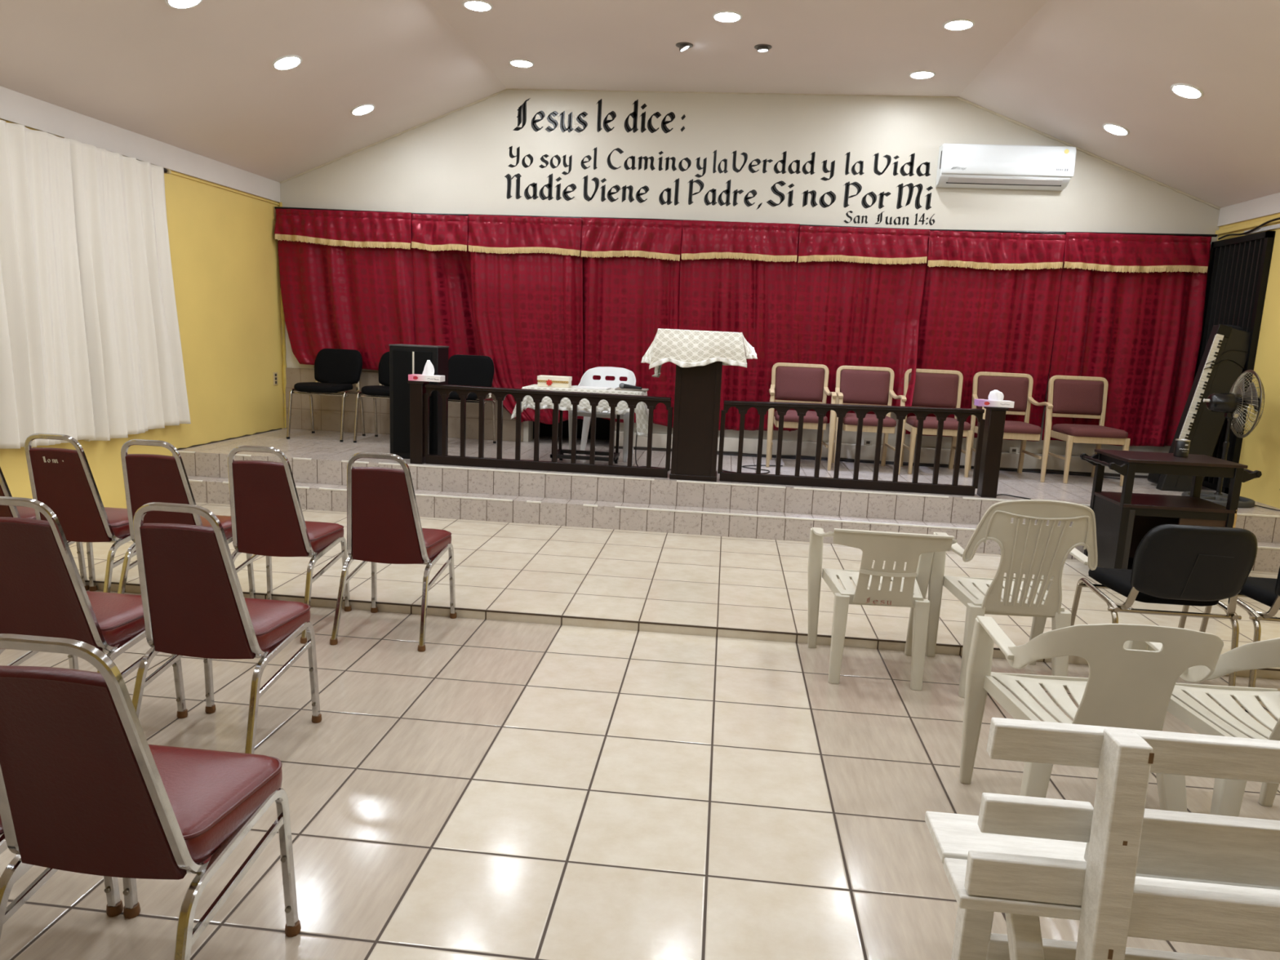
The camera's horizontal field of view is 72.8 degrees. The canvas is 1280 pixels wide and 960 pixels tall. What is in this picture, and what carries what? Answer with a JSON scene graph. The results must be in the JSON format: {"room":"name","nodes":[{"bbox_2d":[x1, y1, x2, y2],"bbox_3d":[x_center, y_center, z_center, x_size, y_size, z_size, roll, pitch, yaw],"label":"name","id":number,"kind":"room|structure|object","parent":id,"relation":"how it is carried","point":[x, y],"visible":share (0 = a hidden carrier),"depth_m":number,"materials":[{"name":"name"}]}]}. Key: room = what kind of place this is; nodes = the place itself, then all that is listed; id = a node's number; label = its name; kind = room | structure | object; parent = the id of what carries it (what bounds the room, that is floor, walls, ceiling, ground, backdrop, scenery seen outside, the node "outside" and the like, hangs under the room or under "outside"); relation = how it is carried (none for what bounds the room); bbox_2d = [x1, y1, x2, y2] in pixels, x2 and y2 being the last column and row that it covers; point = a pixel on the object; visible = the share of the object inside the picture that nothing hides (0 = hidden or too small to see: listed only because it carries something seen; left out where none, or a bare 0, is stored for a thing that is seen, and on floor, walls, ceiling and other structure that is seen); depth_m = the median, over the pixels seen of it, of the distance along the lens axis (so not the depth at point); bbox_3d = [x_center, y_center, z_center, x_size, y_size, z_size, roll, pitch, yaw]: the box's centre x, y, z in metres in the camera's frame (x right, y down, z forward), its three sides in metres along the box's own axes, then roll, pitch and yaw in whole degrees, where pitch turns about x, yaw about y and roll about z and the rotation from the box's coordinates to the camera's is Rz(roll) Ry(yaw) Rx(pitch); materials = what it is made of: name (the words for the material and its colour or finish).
{"room":"house of worship","nodes":[
{"label":"house of worship","id":0,"kind":"room"},
{"bbox_2d":[0,119,284,508],"bbox_3d":[-4.236,-0.469,2.661,0.200,2.872,12.430,3,10,5],"label":"wall","id":1,"kind":"structure","parent":0,"point":[224,251],"depth_m":7.45,"materials":[{"name":"yellow paint"}]},
{"bbox_2d":[0,85,279,202],"bbox_3d":[-4.069,-1.791,2.427,0.018,0.186,12.030,3,10,5],"label":"beam","id":2,"kind":"structure","parent":1,"relation":"attached to","point":[15,107],"depth_m":6.18,"materials":[{"name":"white paint"}]},
{"bbox_2d":[164,168,171,173],"bbox_3d":[-3.805,-2.013,4.838,0.070,0.140,3.690,3,10,5],"label":"curtain rod","id":3,"kind":"object","parent":1,"relation":"attached to","point":[166,171],"visible":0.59,"depth_m":6.61,"materials":[{"name":"black metal"}]},
{"bbox_2d":[0,119,95,448],"bbox_3d":[-3.839,-1.045,4.579,0.141,1.950,2.463,3,10,5],"label":"window curtain","id":4,"kind":"object","parent":3,"relation":"hanging from","point":[45,381],"visible":0.98,"depth_m":5.42,"materials":[{"name":"beige fabric"}]},
{"bbox_2d":[65,137,191,441],"bbox_3d":[-3.674,-1.318,6.300,0.131,1.978,1.164,3,10,4],"label":"window curtain","id":5,"kind":"object","parent":3,"relation":"hanging from","point":[138,384],"visible":0.95,"depth_m":6.21,"materials":[{"name":"beige fabric"}]},
{"bbox_2d":[170,171,279,205],"bbox_3d":[-4.077,-1.682,2.446,0.012,0.016,12.030,3,10,5],"label":"trim","id":6,"kind":"structure","parent":1,"relation":"attached to","point":[171,172],"depth_m":7.40,"materials":[{"name":"yellow paint"}]},
{"bbox_2d":[533,417,615,439],"bbox_3d":[-0.623,-0.617,8.773,1.010,0.650,0.350,3,10,5],"label":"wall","id":7,"kind":"structure","parent":0,"point":[602,425],"depth_m":8.91,"materials":[{"name":"black"}]},
{"bbox_2d":[0,590,1279,959],"bbox_3d":[-0.142,1.496,0.559,8.960,0.150,8.500,3,10,5],"label":"floor","id":8,"kind":"structure","parent":0,"point":[496,789],"depth_m":2.84,"materials":[{"name":"tile"}]},
{"bbox_2d":[0,466,88,591],"bbox_3d":[-3.224,0.170,4.416,0.462,0.918,0.521,3,10,5],"label":"banquet chair","id":9,"kind":"object","parent":8,"relation":"on","point":[10,511],"visible":0.15,"depth_m":4.36,"materials":[{"name":"silver metal"}]},
{"bbox_2d":[0,815,123,916],"bbox_3d":[-1.542,0.667,1.899,0.462,0.918,0.521,3,10,5],"label":"banquet chair","id":10,"kind":"object","parent":8,"relation":"on","point":[114,907],"visible":0.18,"depth_m":2.17,"materials":[{"name":"silver metal"}]},
{"bbox_2d":[24,433,136,592],"bbox_3d":[-2.757,0.198,4.372,0.462,0.918,0.521,3,10,5],"label":"banquet chair","id":11,"kind":"object","parent":8,"relation":"on","point":[62,479],"visible":0.69,"depth_m":4.19,"materials":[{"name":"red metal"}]},
{"bbox_2d":[0,496,187,718],"bbox_3d":[-1.942,0.467,2.982,0.462,0.918,0.521,3,10,5],"label":"banquet chair","id":12,"kind":"object","parent":8,"relation":"on","point":[43,593],"visible":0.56,"depth_m":2.81,"materials":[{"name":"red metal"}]},
{"bbox_2d":[0,633,301,959],"bbox_3d":[-1.075,0.695,1.856,0.462,0.918,0.521,3,10,5],"label":"banquet chair","id":13,"kind":"object","parent":8,"relation":"on","point":[83,789],"visible":1,"depth_m":1.70,"materials":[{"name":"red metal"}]},
{"bbox_2d":[117,439,255,598],"bbox_3d":[-2.267,0.230,4.311,0.462,0.918,0.521,3,10,5],"label":"banquet chair","id":14,"kind":"object","parent":8,"relation":"on","point":[147,477],"visible":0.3,"depth_m":4.09,"materials":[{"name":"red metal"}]},
{"bbox_2d":[131,502,321,754],"bbox_3d":[-1.439,0.488,2.993,0.462,0.918,0.521,3,10,5],"label":"banquet chair","id":15,"kind":"object","parent":8,"relation":"on","point":[194,604],"visible":0.94,"depth_m":2.83,"materials":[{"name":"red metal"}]},
{"bbox_2d":[227,445,351,644],"bbox_3d":[-1.748,0.261,4.263,0.462,0.918,0.521,3,10,5],"label":"banquet chair","id":16,"kind":"object","parent":8,"relation":"on","point":[268,520],"visible":0.92,"depth_m":4.09,"materials":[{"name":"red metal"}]},
{"bbox_2d":[329,452,457,652],"bbox_3d":[-1.186,0.291,4.225,0.462,0.918,0.521,3,10,5],"label":"banquet chair","id":17,"kind":"object","parent":8,"relation":"on","point":[384,524],"visible":1,"depth_m":4.06,"materials":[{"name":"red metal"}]},
{"bbox_2d":[66,502,1279,679],"bbox_3d":[0.375,0.648,5.558,8.760,0.188,2.306,3,10,5],"label":"platform","id":18,"kind":"object","parent":8,"relation":"on","point":[625,575],"visible":0.43,"depth_m":5.04,"materials":[{"name":"tile"}]},
{"bbox_2d":[87,580,1279,671],"bbox_3d":[0.263,0.743,4.414,8.560,0.008,0.010,3,10,5],"label":"trim","id":19,"kind":"structure","parent":18,"relation":"attached to","point":[96,581],"depth_m":4.45,"materials":[{"name":"tile"}]},
{"bbox_2d":[172,428,1279,542],"bbox_3d":[0.618,0.031,7.765,8.760,0.413,2.385,3,10,5],"label":"stage","id":20,"kind":"object","parent":18,"relation":"on","point":[325,450],"visible":0.25,"depth_m":6.76,"materials":[{"name":"tile"}]},
{"bbox_2d":[286,348,365,441],"bbox_3d":[-2.924,-0.811,8.143,0.550,0.820,0.599,3,10,5],"label":"chair","id":21,"kind":"object","parent":20,"relation":"on","point":[337,370],"visible":0.94,"depth_m":8.29,"materials":[{"name":"black fabric"}]},
{"bbox_2d":[353,351,390,442],"bbox_3d":[-2.292,-0.773,8.084,0.550,0.820,0.599,3,10,5],"label":"chair","id":22,"kind":"object","parent":20,"relation":"on","point":[380,391],"visible":0.43,"depth_m":8.04,"materials":[{"name":"black fabric"}]},
{"bbox_2d":[388,343,448,458],"bbox_3d":[-1.828,-0.642,7.120,0.437,0.917,0.300,3,10,5],"label":"speaker","id":23,"kind":"object","parent":20,"relation":"on","point":[405,360],"visible":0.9,"depth_m":6.99},
{"bbox_2d":[392,350,431,453],"bbox_3d":[-1.834,-0.623,6.992,0.318,0.822,0.013,3,10,5],"label":"grille","id":24,"kind":"object","parent":23,"relation":"attached to","point":[405,362],"depth_m":6.98,"materials":[{"name":"wood"}]},
{"bbox_2d":[448,354,496,443],"bbox_3d":[-1.641,-0.735,8.024,0.550,0.820,0.599,3,10,5],"label":"chair","id":25,"kind":"object","parent":20,"relation":"on","point":[463,370],"visible":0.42,"depth_m":8.18,"materials":[{"name":"black plastic"}]},
{"bbox_2d":[408,380,672,477],"bbox_3d":[-0.782,-0.400,6.759,2.061,0.650,0.148,3,10,5],"label":"railing","id":26,"kind":"object","parent":20,"relation":"on","point":[420,392],"visible":1,"depth_m":6.74,"materials":[{"name":"brown wood"}]},
{"bbox_2d":[408,360,444,382],"bbox_3d":[-1.660,-0.853,6.759,0.255,0.163,0.122,3,10,5],"label":"tissue box","id":27,"kind":"object","parent":26,"relation":"on","point":[428,375],"visible":1,"depth_m":6.72,"materials":[{"name":"paper"}]},
{"bbox_2d":[550,391,645,465],"bbox_3d":[-0.447,-0.437,7.158,0.950,0.620,0.393,3,10,5],"label":"table","id":28,"kind":"object","parent":20,"relation":"on","point":[561,456],"visible":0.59,"depth_m":7.28,"materials":[{"name":"brown wood"}]},
{"bbox_2d":[511,384,648,437],"bbox_3d":[-0.447,-0.570,7.103,1.138,0.354,0.455,3,10,5],"label":"lace cloth","id":29,"kind":"object","parent":28,"relation":"on","point":[642,411],"visible":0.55,"depth_m":6.91,"materials":[{"name":"fabric"}]},
{"bbox_2d":[537,374,572,387],"bbox_3d":[-0.700,-0.806,7.107,0.262,0.086,0.161,3,10,4],"label":"gift box","id":30,"kind":"object","parent":29,"relation":"on","point":[557,381],"visible":1,"depth_m":7.04,"materials":[{"name":"beige cardboard"}]},
{"bbox_2d":[568,366,635,462],"bbox_3d":[-0.313,-0.599,7.684,0.554,0.779,0.624,3,10,5],"label":"armchair","id":31,"kind":"object","parent":20,"relation":"on","point":[587,380],"visible":0.47,"depth_m":7.89,"materials":[{"name":"plastic"}]},
{"bbox_2d":[669,360,722,481],"bbox_3d":[0.441,-0.554,6.672,0.580,1.088,0.400,3,10,5],"label":"lectern","id":32,"kind":"object","parent":20,"relation":"on","point":[697,395],"visible":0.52,"depth_m":6.56,"materials":[{"name":"brown wood"}]},
{"bbox_2d":[641,328,757,377],"bbox_3d":[0.447,-0.940,6.554,0.879,0.374,0.439,3,10,5],"label":"lace cloth","id":33,"kind":"object","parent":32,"relation":"on","point":[682,348],"visible":1,"depth_m":6.37,"materials":[{"name":"fabric"}]},
{"bbox_2d":[177,450,1279,517],"bbox_3d":[0.506,0.021,6.565,8.560,0.012,0.016,3,10,5],"label":"trim","id":34,"kind":"structure","parent":20,"relation":"attached to","point":[182,451],"depth_m":6.57,"materials":[{"name":"white tile"}]},
{"bbox_2d":[765,362,836,471],"bbox_3d":[1.407,-0.575,7.663,0.570,0.885,0.558,3,10,5],"label":"armchair","id":35,"kind":"object","parent":20,"relation":"on","point":[803,382],"visible":0.89,"depth_m":7.82,"materials":[{"name":"fabric"}]},
{"bbox_2d":[717,400,1008,497],"bbox_3d":[1.641,-0.266,6.531,2.077,0.669,0.148,3,10,5],"label":"railing","id":36,"kind":"object","parent":20,"relation":"on","point":[990,429],"visible":1,"depth_m":6.49,"materials":[{"name":"brown wood"}]},
{"bbox_2d":[973,389,1014,408],"bbox_3d":[2.603,-0.601,6.374,0.250,0.123,0.122,3,10,5],"label":"tissue box","id":37,"kind":"object","parent":36,"relation":"on","point":[995,399],"visible":1,"depth_m":6.33,"materials":[{"name":"paper"}]},
{"bbox_2d":[831,365,906,474],"bbox_3d":[1.981,-0.541,7.609,0.570,0.885,0.558,3,10,5],"label":"armchair","id":38,"kind":"object","parent":20,"relation":"on","point":[855,384],"visible":0.77,"depth_m":7.76,"materials":[{"name":"fabric"}]},
{"bbox_2d":[716,453,1119,479],"bbox_3d":[2.423,-0.141,7.976,3.866,0.010,0.141,4,10,8],"label":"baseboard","id":39,"kind":"structure","parent":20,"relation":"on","point":[717,453],"depth_m":7.97,"materials":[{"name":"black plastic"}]},
{"bbox_2d":[900,368,973,477],"bbox_3d":[2.592,-0.513,7.602,0.509,0.885,0.558,3,10,5],"label":"dining chair","id":40,"kind":"object","parent":20,"relation":"on","point":[932,388],"visible":0.87,"depth_m":7.75,"materials":[{"name":"fabric"}]},
{"bbox_2d":[968,371,1053,482],"bbox_3d":[3.183,-0.476,7.537,0.570,0.885,0.558,4,10,6],"label":"armchair","id":41,"kind":"object","parent":20,"relation":"on","point":[1017,388],"visible":0.68,"depth_m":7.68,"materials":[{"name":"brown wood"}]},
{"bbox_2d":[1044,375,1130,486],"bbox_3d":[3.842,-0.437,7.474,0.509,0.885,0.558,3,10,2],"label":"dining chair","id":42,"kind":"object","parent":20,"relation":"on","point":[1072,395],"visible":0.86,"depth_m":7.63,"materials":[{"name":"fabric"}]},
{"bbox_2d":[1147,324,1242,484],"bbox_3d":[4.645,-0.608,7.295,0.517,1.384,0.268,3,10,3],"label":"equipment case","id":43,"kind":"object","parent":20,"relation":"on","point":[1153,477],"visible":0.15,"depth_m":7.34,"materials":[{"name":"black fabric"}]},
{"bbox_2d":[1155,324,1250,491],"bbox_3d":[4.603,-0.549,7.074,0.576,1.421,0.130,2,10,0],"label":"keyboard","id":44,"kind":"object","parent":20,"relation":"on","point":[1224,359],"visible":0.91,"depth_m":7.01,"materials":[{"name":"black plastic"}]},
{"bbox_2d":[1181,369,1265,507],"bbox_3d":[4.471,-0.332,6.608,0.475,1.014,0.512,5,10,12],"label":"pedestal fan","id":45,"kind":"object","parent":20,"relation":"on","point":[1231,403],"visible":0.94,"depth_m":6.53,"materials":[{"name":"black metal"}]},
{"bbox_2d":[187,475,1279,572],"bbox_3d":[0.492,0.320,6.596,8.760,0.220,0.340,3,10,5],"label":"step","id":46,"kind":"structure","parent":18,"relation":"on","point":[551,511],"depth_m":6.49,"materials":[{"name":"tile"}]},
{"bbox_2d":[188,479,1279,549],"bbox_3d":[0.479,0.241,6.415,8.560,0.012,0.016,3,10,5],"label":"trim","id":47,"kind":"structure","parent":46,"relation":"attached to","point":[189,480],"depth_m":6.40,"materials":[{"name":"white tile"}]},
{"bbox_2d":[1080,448,1262,569],"bbox_3d":[3.453,0.243,5.779,0.918,0.802,0.510,3,10,5],"label":"table","id":48,"kind":"object","parent":18,"relation":"on","point":[1123,518],"visible":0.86,"depth_m":5.59,"materials":[{"name":"brown wood"}]},
{"bbox_2d":[1093,491,1236,513],"bbox_3d":[3.458,0.144,5.762,0.690,0.022,0.490,3,10,5],"label":"shelf","id":49,"kind":"object","parent":48,"relation":"attached to","point":[1144,503],"depth_m":5.62,"materials":[{"name":"brown wood"}]},
{"bbox_2d":[1173,439,1190,457],"bbox_3d":[3.588,-0.211,5.752,0.087,0.114,0.087,3,10,5],"label":"canister","id":50,"kind":"object","parent":48,"relation":"on","point":[1181,448],"visible":1,"depth_m":5.72,"materials":[{"name":"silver metal"}]},
{"bbox_2d":[807,527,957,690],"bbox_3d":[1.076,0.533,3.959,0.586,0.728,0.589,3,10,5],"label":"armchair","id":51,"kind":"object","parent":8,"relation":"on","point":[908,588],"visible":1,"depth_m":3.79,"materials":[{"name":"plastic"}]},
{"bbox_2d":[925,499,1097,705],"bbox_3d":[1.652,0.479,3.873,0.586,0.913,0.634,3,10,5],"label":"armchair","id":52,"kind":"object","parent":8,"relation":"on","point":[1042,550],"visible":0.98,"depth_m":3.65,"materials":[{"name":"plastic"}]},
{"bbox_2d":[959,615,1223,812],"bbox_3d":[1.356,0.727,2.659,0.554,0.801,0.630,3,10,5],"label":"armchair","id":53,"kind":"object","parent":8,"relation":"on","point":[1129,685],"visible":0.78,"depth_m":2.42,"materials":[{"name":"plastic"}]},
{"bbox_2d":[924,717,1279,959],"bbox_3d":[1.692,0.896,1.749,2.100,0.795,0.400,3,10,5],"label":"bench","id":54,"kind":"object","parent":8,"relation":"on","point":[1118,867],"visible":1,"depth_m":1.70,"materials":[{"name":"white paint"}]},
{"bbox_2d":[1071,524,1257,711],"bbox_3d":[2.331,0.550,3.907,0.550,0.820,0.599,3,10,4],"label":"chair","id":55,"kind":"object","parent":8,"relation":"on","point":[1187,566],"visible":0.88,"depth_m":3.64,"materials":[{"name":"black fabric"}]},
{"bbox_2d":[1147,637,1279,817],"bbox_3d":[1.899,0.754,2.638,0.554,0.801,0.630,3,10,5],"label":"armchair","id":56,"kind":"object","parent":8,"relation":"on","point":[1228,794],"visible":0.6,"depth_m":2.69,"materials":[{"name":"plastic"}]},
{"bbox_2d":[1199,566,1279,712],"bbox_3d":[2.930,0.584,3.861,0.550,0.820,0.600,4,10,6],"label":"chair","id":57,"kind":"object","parent":8,"relation":"on","point":[1266,591],"visible":0.61,"depth_m":3.79,"materials":[{"name":"black plastic"}]},
{"bbox_2d":[0,0,1279,208],"bbox_3d":[0.200,-2.097,1.937,8.960,1.118,12.430,3,10,5],"label":"ceiling","id":58,"kind":"structure","parent":0,"point":[202,79],"depth_m":6.17,"materials":[{"name":"paint"}]},
{"bbox_2d":[164,0,202,8],"bbox_3d":[-2.574,-2.719,4.907,0.194,0.082,0.207,4,10,10],"label":"ceiling light","id":59,"kind":"object","parent":58,"relation":"attached to","point":[177,4],"visible":1,"depth_m":4.95,"materials":[{"name":"white"}]},
{"bbox_2d":[168,0,199,7],"bbox_3d":[-2.573,-2.717,4.907,0.174,0.002,0.174,-18,7,9],"label":"diffuser","id":60,"kind":"object","parent":59,"relation":"attached to","point":[177,3],"depth_m":4.94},
{"bbox_2d":[271,54,302,70],"bbox_3d":[-2.456,-2.905,6.046,0.194,0.082,0.207,4,10,10],"label":"ceiling light","id":61,"kind":"object","parent":58,"relation":"attached to","point":[291,61],"visible":1,"depth_m":6.04,"materials":[{"name":"white"}]},
{"bbox_2d":[275,57,299,69],"bbox_3d":[-2.455,-2.903,6.046,0.174,0.002,0.174,-18,7,9],"label":"diffuser","id":62,"kind":"object","parent":61,"relation":"attached to","point":[290,62],"depth_m":6.05,"materials":[{"name":"plastic"}]},
{"bbox_2d":[350,103,374,115],"bbox_3d":[-2.328,-3.109,7.293,0.194,0.082,0.207,4,10,10],"label":"ceiling light","id":63,"kind":"object","parent":58,"relation":"attached to","point":[362,109],"visible":1,"depth_m":7.28,"materials":[{"name":"white"}]},
{"bbox_2d":[352,105,373,115],"bbox_3d":[-2.327,-3.107,7.293,0.174,0.002,0.174,-18,7,9],"label":"diffuser","id":64,"kind":"object","parent":63,"relation":"attached to","point":[364,109],"depth_m":7.29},
{"bbox_2d":[462,0,493,11],"bbox_3d":[-1.108,-3.236,5.924,0.208,0.008,0.208,3,10,5],"label":"recessed light","id":65,"kind":"object","parent":58,"relation":"in","point":[473,5],"visible":1,"depth_m":5.92,"materials":[{"name":"white"}]},
{"bbox_2d":[464,1,490,10],"bbox_3d":[-1.108,-3.235,5.924,0.173,0.002,0.173,2,10,0],"label":"diffuser","id":66,"kind":"object","parent":65,"relation":"attached to","point":[473,6],"depth_m":5.92,"materials":[{"name":"white"}]},
{"bbox_2d":[508,58,533,67],"bbox_3d":[-0.979,-3.440,7.171,0.208,0.008,0.208,3,10,5],"label":"recessed light","id":67,"kind":"object","parent":58,"relation":"in","point":[520,63],"visible":1,"depth_m":7.16,"materials":[{"name":"white"}]},
{"bbox_2d":[711,10,742,22],"bbox_3d":[0.596,-3.162,5.928,0.208,0.008,0.208,3,10,5],"label":"recessed light","id":68,"kind":"object","parent":58,"relation":"in","point":[726,16],"visible":1,"depth_m":5.92,"materials":[{"name":"white"}]},
{"bbox_2d":[714,13,739,22],"bbox_3d":[0.596,-3.161,5.929,0.173,0.002,0.173,2,10,0],"label":"diffuser","id":69,"kind":"object","parent":68,"relation":"attached to","point":[721,17],"depth_m":5.93,"materials":[{"name":"white"}]},
{"bbox_2d":[908,70,935,79],"bbox_3d":[2.278,-3.271,7.010,0.208,0.008,0.208,3,10,5],"label":"recessed light","id":70,"kind":"object","parent":58,"relation":"in","point":[922,74],"visible":1,"depth_m":7.00,"materials":[{"name":"white"}]},
{"bbox_2d":[911,71,933,78],"bbox_3d":[2.278,-3.270,7.011,0.173,0.002,0.173,2,10,0],"label":"diffuser","id":71,"kind":"object","parent":70,"relation":"attached to","point":[914,74],"depth_m":7.01,"materials":[{"name":"white"}]},
{"bbox_2d":[942,18,974,31],"bbox_3d":[2.163,-3.088,5.892,0.208,0.008,0.208,3,10,5],"label":"recessed light","id":72,"kind":"object","parent":58,"relation":"in","point":[957,24],"visible":1,"depth_m":5.88,"materials":[{"name":"white"}]},
{"bbox_2d":[945,21,972,29],"bbox_3d":[2.163,-3.087,5.892,0.173,0.002,0.173,2,10,0],"label":"diffuser","id":73,"kind":"object","parent":72,"relation":"attached to","point":[948,24],"depth_m":5.89,"materials":[{"name":"white"}]},
{"bbox_2d":[1102,123,1129,135],"bbox_3d":[3.757,-2.766,6.854,0.195,0.079,0.207,3,10,0],"label":"ceiling light","id":74,"kind":"object","parent":58,"relation":"attached to","point":[1115,129],"visible":1,"depth_m":6.84,"materials":[{"name":"white"}]},
{"bbox_2d":[1104,124,1127,134],"bbox_3d":[3.756,-2.765,6.854,0.174,0.002,0.174,24,11,2],"label":"diffuser","id":75,"kind":"object","parent":74,"relation":"attached to","point":[1113,129],"depth_m":6.85,"materials":[{"name":"white"}]},
{"bbox_2d":[1170,83,1204,98],"bbox_3d":[3.647,-2.592,5.790,0.195,0.079,0.207,3,10,0],"label":"ceiling light","id":76,"kind":"object","parent":58,"relation":"attached to","point":[1183,90],"visible":1,"depth_m":5.78,"materials":[{"name":"white"}]},
{"bbox_2d":[1173,85,1200,97],"bbox_3d":[3.646,-2.590,5.790,0.174,0.002,0.174,24,11,2],"label":"diffuser","id":77,"kind":"object","parent":76,"relation":"attached to","point":[1185,91],"depth_m":5.79,"materials":[{"name":"white"}]},
{"bbox_2d":[278,89,1219,473],"bbox_3d":[0.758,-1.689,8.174,8.960,3.680,0.202,3,10,5],"label":"wall","id":78,"kind":"structure","parent":0,"point":[817,160],"depth_m":7.88,"materials":[{"name":"white paint"}]},
{"bbox_2d":[279,202,286,427],"bbox_3d":[-3.502,-1.596,8.521,0.048,2.175,0.049,3,10,5],"label":"trim","id":79,"kind":"structure","parent":78,"relation":"attached to","point":[284,362],"depth_m":8.57,"materials":[{"name":"yellow paint"}]},
{"bbox_2d":[280,88,507,183],"bbox_3d":[-2.331,-3.215,8.137,2.211,0.895,0.028,3,10,5],"label":"trim","id":80,"kind":"structure","parent":78,"relation":"attached to","point":[497,93],"depth_m":8.12,"materials":[{"name":"paint"}]},
{"bbox_2d":[285,367,523,441],"bbox_3d":[-2.327,-0.738,8.542,2.410,0.618,0.028,3,10,5],"label":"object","id":81,"kind":"structure","parent":78,"relation":"attached to","point":[327,410],"depth_m":8.58,"materials":[{"name":"tile"}]},
{"bbox_2d":[506,88,957,97],"bbox_3d":[0.779,-3.465,7.776,4.015,0.016,0.015,3,10,5],"label":"trim","id":82,"kind":"structure","parent":78,"relation":"attached to","point":[507,89],"depth_m":7.77,"materials":[{"name":"paint"}]},
{"bbox_2d":[272,206,1217,236],"bbox_3d":[0.737,-2.299,7.883,8.500,0.136,0.050,3,10,5],"label":"curtain rod","id":83,"kind":"object","parent":78,"relation":"attached to","point":[273,207],"visible":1,"depth_m":7.76,"materials":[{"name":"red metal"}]},
{"bbox_2d":[274,208,415,370],"bbox_3d":[-2.754,-1.796,8.306,1.484,1.494,0.132,3,10,5],"label":"stage curtain","id":84,"kind":"object","parent":83,"relation":"hanging from","point":[346,277],"visible":0.9,"depth_m":8.31,"materials":[{"name":"red fabric"}]},
{"bbox_2d":[411,213,480,359],"bbox_3d":[-1.728,-1.678,8.278,0.876,1.609,0.259,0,10,-15],"label":"stage curtain","id":85,"kind":"object","parent":83,"relation":"hanging from","point":[441,255],"visible":0.7,"depth_m":8.28,"materials":[{"name":"red fabric"}]},
{"bbox_2d":[467,214,583,424],"bbox_3d":[-1.065,-1.486,8.169,1.133,1.914,0.104,3,10,5],"label":"stage curtain","id":86,"kind":"object","parent":83,"relation":"hanging from","point":[526,272],"visible":0.92,"depth_m":8.13,"materials":[{"name":"red fabric"}]},
{"bbox_2d":[581,217,682,427],"bbox_3d":[-0.078,-1.442,8.081,0.991,1.901,0.135,4,10,7],"label":"stage curtain","id":87,"kind":"object","parent":83,"relation":"hanging from","point":[631,267],"visible":0.86,"depth_m":8.06,"materials":[{"name":"red fabric"}]},
{"bbox_2d":[679,220,799,431],"bbox_3d":[0.916,-1.382,7.991,1.155,1.909,0.141,3,10,5],"label":"stage curtain","id":88,"kind":"object","parent":83,"relation":"hanging from","point":[735,277],"visible":0.77,"depth_m":7.96,"materials":[{"name":"red fabric"}]},
{"bbox_2d":[795,225,929,429],"bbox_3d":[1.954,-1.331,7.878,1.125,1.854,0.284,5,10,16],"label":"stage curtain","id":89,"kind":"object","parent":83,"relation":"hanging from","point":[860,291],"visible":0.88,"depth_m":7.85,"materials":[{"name":"red fabric"}]},
{"bbox_2d":[905,230,1066,441],"bbox_3d":[3.091,-1.277,7.780,1.218,1.819,0.127,3,10,5],"label":"stage curtain","id":90,"kind":"object","parent":83,"relation":"hanging from","point":[990,300],"visible":0.84,"depth_m":7.75,"materials":[{"name":"red fabric"}]},
{"bbox_2d":[1041,232,1212,446],"bbox_3d":[4.287,-1.218,7.675,1.234,1.839,0.143,3,10,5],"label":"stage curtain","id":91,"kind":"object","parent":83,"relation":"hanging from","point":[1131,309],"visible":0.91,"depth_m":7.66,"materials":[{"name":"red fabric"}]},
{"bbox_2d":[613,445,1147,478],"bbox_3d":[2.160,-0.166,8.047,4.870,0.031,0.020,3,10,5],"label":"baseboard","id":92,"kind":"structure","parent":78,"relation":"attached to","point":[620,447],"depth_m":8.00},
{"bbox_2d":[614,430,1148,475],"bbox_3d":[2.186,-0.254,8.102,4.900,0.142,0.135,3,10,5],"label":"trim","id":93,"kind":"structure","parent":78,"relation":"attached to","point":[1008,460],"depth_m":8.04,"materials":[{"name":"paint"}]},
{"bbox_2d":[935,143,1076,191],"bbox_3d":[3.171,-2.727,7.550,1.104,0.351,0.201,3,10,5],"label":"air conditioner","id":94,"kind":"object","parent":78,"relation":"attached to","point":[964,166],"visible":1,"depth_m":7.47,"materials":[{"name":"plastic"}]},
{"bbox_2d":[956,96,1220,209],"bbox_3d":[3.898,-2.849,7.554,2.308,0.891,0.033,3,10,5],"label":"trim","id":95,"kind":"structure","parent":78,"relation":"attached to","point":[962,100],"depth_m":7.55,"materials":[{"name":"paint"}]},
{"bbox_2d":[1217,213,1279,508],"bbox_3d":[4.471,0.043,1.847,0.200,2.882,12.430,3,10,5],"label":"wall","id":96,"kind":"structure","parent":0,"point":[1260,450],"depth_m":6.74,"materials":[{"name":"yellow paint"}]},
{"bbox_2d":[1193,231,1275,493],"bbox_3d":[4.918,-0.977,7.333,0.050,2.087,0.820,3,10,5],"label":"door","id":97,"kind":"structure","parent":96,"relation":"in","point":[1237,274],"depth_m":7.14,"materials":[{"name":"black paint"}]},
{"bbox_2d":[1215,216,1279,235],"bbox_3d":[4.411,-1.184,1.652,0.028,0.040,12.030,3,10,5],"label":"trim","id":98,"kind":"structure","parent":96,"relation":"attached to","point":[1253,224],"depth_m":7.12,"materials":[{"name":"yellow paint"}]},
{"bbox_2d":[1217,192,1279,226],"bbox_3d":[4.422,-1.312,1.630,0.018,0.156,12.030,3,10,5],"label":"trim","id":99,"kind":"structure","parent":96,"relation":"attached to","point":[1268,205],"depth_m":7.08,"materials":[{"name":"white paint"}]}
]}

